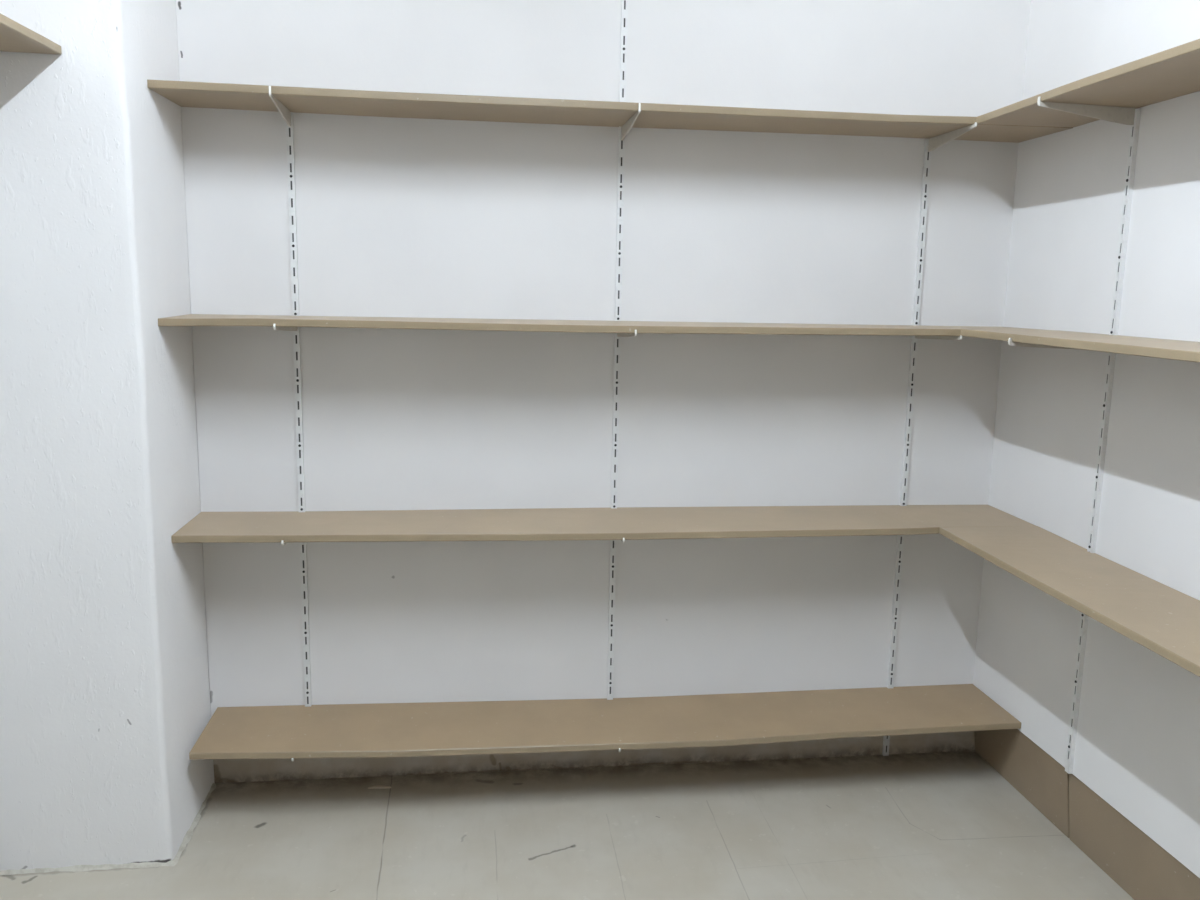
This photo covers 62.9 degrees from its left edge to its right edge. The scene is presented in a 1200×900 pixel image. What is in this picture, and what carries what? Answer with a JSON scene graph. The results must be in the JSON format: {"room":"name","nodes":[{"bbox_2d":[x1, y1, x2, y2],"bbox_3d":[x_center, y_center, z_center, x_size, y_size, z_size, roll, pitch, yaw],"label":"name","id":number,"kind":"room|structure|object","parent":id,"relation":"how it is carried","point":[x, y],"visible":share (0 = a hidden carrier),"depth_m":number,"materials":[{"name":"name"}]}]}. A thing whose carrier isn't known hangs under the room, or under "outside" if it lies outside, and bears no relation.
{"room":"storage room","nodes":[
{"label":"storage room","id":0,"kind":"room"},
{"bbox_2d":[0,0,214,870],"bbox_3d":[-1.415,-0.433,2.652,0.469,3.170,0.455,0,9,-7],"label":"wall pier","id":1,"kind":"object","parent":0,"point":[105,703],"visible":0.96,"depth_m":2.54,"materials":[{"name":"white paint"}]},
{"bbox_2d":[0,783,215,874],"bbox_3d":[-1.435,1.107,2.896,0.484,0.014,0.455,0,9,-7],"label":"trim","id":2,"kind":"structure","parent":1,"relation":"attached to","point":[77,868],"depth_m":2.70,"materials":[{"name":"paint"}]},
{"bbox_2d":[0,751,1133,899],"bbox_3d":[0.161,1.515,1.007,3.480,0.120,5.000,0,9,-7],"label":"floor","id":3,"kind":"structure","parent":0,"point":[940,825],"depth_m":2.88,"materials":[{"name":"grey tile"}]},
{"bbox_2d":[368,785,390,788],"bbox_3d":[-0.708,1.081,3.148,0.072,0.006,0.014,0,9,-6],"label":"wood splinter","id":4,"kind":"object","parent":3,"relation":"on","point":[376,786],"visible":1,"depth_m":3.14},
{"bbox_2d":[176,0,1030,782],"bbox_3d":[-0.108,-0.446,3.123,3.480,3.250,0.150,0,9,-7],"label":"wall","id":5,"kind":"structure","parent":0,"point":[396,217],"depth_m":3.08,"materials":[{"name":"white paint"}]},
{"bbox_2d":[286,112,311,706],"bbox_3d":[-0.920,-0.060,3.001,0.019,1.869,0.014,0,9,-7],"label":"shelf standard","id":6,"kind":"object","parent":5,"relation":"attached to","point":[289,130],"visible":0.91,"depth_m":2.98,"materials":[{"name":"white metal"}]},
{"bbox_2d":[269,86,290,126],"bbox_3d":[-0.882,-0.946,2.705,0.005,0.059,0.288,0,9,-8],"label":"shelf bracket","id":7,"kind":"object","parent":6,"relation":"attached to","point":[285,113],"visible":1,"depth_m":2.72,"materials":[{"name":"white metal"}]},
{"bbox_2d":[273,324,296,330],"bbox_3d":[-0.895,-0.349,2.793,0.005,0.032,0.308,0,9,-6],"label":"shelf bracket","id":8,"kind":"object","parent":6,"relation":"attached to","point":[274,325],"visible":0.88,"depth_m":2.77,"materials":[{"name":"white metal"}]},
{"bbox_2d":[158,314,1041,335],"bbox_3d":[0.076,-0.368,2.921,2.563,0.027,0.314,0,9,-7],"label":"shelf board","id":9,"kind":"object","parent":5,"relation":"attached to","point":[525,325],"visible":0.92,"depth_m":2.79,"materials":[{"name":"beige wood"}]},
{"bbox_2d":[171,505,1035,542],"bbox_3d":[0.064,0.225,3.026,2.563,0.030,0.300,0,9,-7],"label":"shelf board","id":10,"kind":"object","parent":5,"relation":"attached to","point":[629,523],"visible":0.96,"depth_m":2.97,"materials":[{"name":"beige wood"}]},
{"bbox_2d":[189,684,1020,759],"bbox_3d":[0.063,0.863,3.124,2.540,0.046,0.316,0,9,-7],"label":"shelf board","id":11,"kind":"object","parent":5,"relation":"attached to","point":[376,730],"visible":1,"depth_m":3.09,"materials":[{"name":"beige wood"}]},
{"bbox_2d":[147,79,1072,142],"bbox_3d":[0.086,-0.969,2.832,2.563,0.032,0.294,0,9,-7],"label":"shelf board","id":12,"kind":"object","parent":5,"relation":"attached to","point":[181,93],"visible":0.97,"depth_m":2.76,"materials":[{"name":"beige wood"}]},
{"bbox_2d":[607,0,627,699],"bbox_3d":[0.058,-0.516,3.048,0.019,2.800,0.014,0,9,-7],"label":"shelf standard","id":13,"kind":"object","parent":5,"relation":"attached to","point":[624,3],"visible":0.91,"depth_m":3.08,"materials":[{"name":"white metal"}]},
{"bbox_2d":[617,330,636,336],"bbox_3d":[0.079,-0.347,2.916,0.005,0.034,0.308,0,9,-8],"label":"shelf bracket","id":14,"kind":"object","parent":13,"relation":"attached to","point":[635,333],"visible":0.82,"depth_m":2.89,"materials":[{"name":"white metal"}]},
{"bbox_2d":[621,103,640,140],"bbox_3d":[0.088,-0.944,2.827,0.005,0.060,0.288,0,9,-8],"label":"shelf bracket","id":15,"kind":"object","parent":13,"relation":"attached to","point":[627,126],"visible":1,"depth_m":2.85,"materials":[{"name":"white metal"}]},
{"bbox_2d":[882,140,930,755],"bbox_3d":[1.018,0.045,3.262,0.019,2.074,0.014,0,9,-7],"label":"shelf standard","id":16,"kind":"object","parent":5,"relation":"attached to","point":[927,155],"visible":0.84,"depth_m":3.23,"materials":[{"name":"white metal"}]},
{"bbox_2d":[915,335,961,339],"bbox_3d":[1.045,-0.350,3.035,0.005,0.025,0.312,0,9,-7],"label":"shelf bracket","id":17,"kind":"object","parent":16,"relation":"attached to","point":[960,336],"visible":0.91,"depth_m":3.00,"materials":[{"name":"white metal"}]},
{"bbox_2d":[928,122,976,151],"bbox_3d":[1.056,-0.939,2.946,0.005,0.044,0.296,0,9,-7],"label":"shelf bracket","id":18,"kind":"object","parent":16,"relation":"attached to","point":[935,142],"visible":1,"depth_m":2.97,"materials":[{"name":"white metal"}]},
{"bbox_2d":[973,0,1199,877],"bbox_3d":[1.705,-0.199,0.837,0.150,2.927,4.850,0,9,-7],"label":"wall","id":19,"kind":"structure","parent":0,"point":[1137,745],"depth_m":2.71,"materials":[{"name":"white paint"}]},
{"bbox_2d":[939,526,1199,676],"bbox_3d":[1.328,0.429,1.967,0.320,0.035,2.149,0,9,-7],"label":"shelf board","id":20,"kind":"object","parent":19,"relation":"attached to","point":[1165,620],"visible":1,"depth_m":2.44,"materials":[{"name":"beige wood"}]},
{"bbox_2d":[960,329,1199,362],"bbox_3d":[1.345,-0.169,1.861,0.309,0.026,2.134,0,9,-7],"label":"shelf board","id":21,"kind":"object","parent":19,"relation":"attached to","point":[1180,350],"visible":1,"depth_m":2.35,"materials":[{"name":"beige wood"}]},
{"bbox_2d":[974,729,1199,899],"bbox_3d":[1.618,1.343,1.161,0.045,0.222,4.700,0,9,-7],"label":"baseboard","id":22,"kind":"structure","parent":19,"relation":"attached to","point":[1140,866],"depth_m":2.81,"materials":[{"name":"brown wood"}]},
{"bbox_2d":[976,39,1199,126],"bbox_3d":[1.359,-0.773,1.772,0.301,0.030,2.154,0,9,-7],"label":"shelf board","id":23,"kind":"object","parent":19,"relation":"attached to","point":[1174,72],"visible":0.91,"depth_m":2.36,"materials":[{"name":"beige wood"}]},
{"bbox_2d":[1065,108,1140,773],"bbox_3d":[1.387,0.025,2.718,0.014,1.860,0.019,0,9,-7],"label":"shelf standard","id":24,"kind":"object","parent":19,"relation":"attached to","point":[1134,130],"visible":0.91,"depth_m":2.69,"materials":[{"name":"white metal"}]},
{"bbox_2d":[1008,338,1081,349],"bbox_3d":[1.238,-0.284,2.639,0.306,0.032,0.005,-1,10,-10],"label":"shelf bracket","id":25,"kind":"object","parent":24,"relation":"attached to","point":[1010,342],"visible":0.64,"depth_m":2.62,"materials":[{"name":"white metal"}]},
{"bbox_2d":[1037,96,1134,124],"bbox_3d":[1.255,-0.875,2.528,0.300,0.052,0.005,-2,10,-15],"label":"shelf bracket","id":26,"kind":"object","parent":24,"relation":"attached to","point":[1122,115],"visible":1,"depth_m":2.54,"materials":[{"name":"white metal"}]},
{"bbox_3d":[-1.453,-0.033,0.469,0.150,3.250,4.850,0,9,-7],"label":"wall","id":27,"kind":"structure","parent":0,"visible":0},
{"bbox_2d":[0,13,61,54],"bbox_3d":[-1.326,-0.783,1.352,0.323,0.049,1.994,0,9,-7],"label":"shelf board","id":28,"kind":"object","parent":27,"relation":"attached to","point":[14,37],"visible":1,"depth_m":2.22,"materials":[{"name":"beige wood"}]}
]}

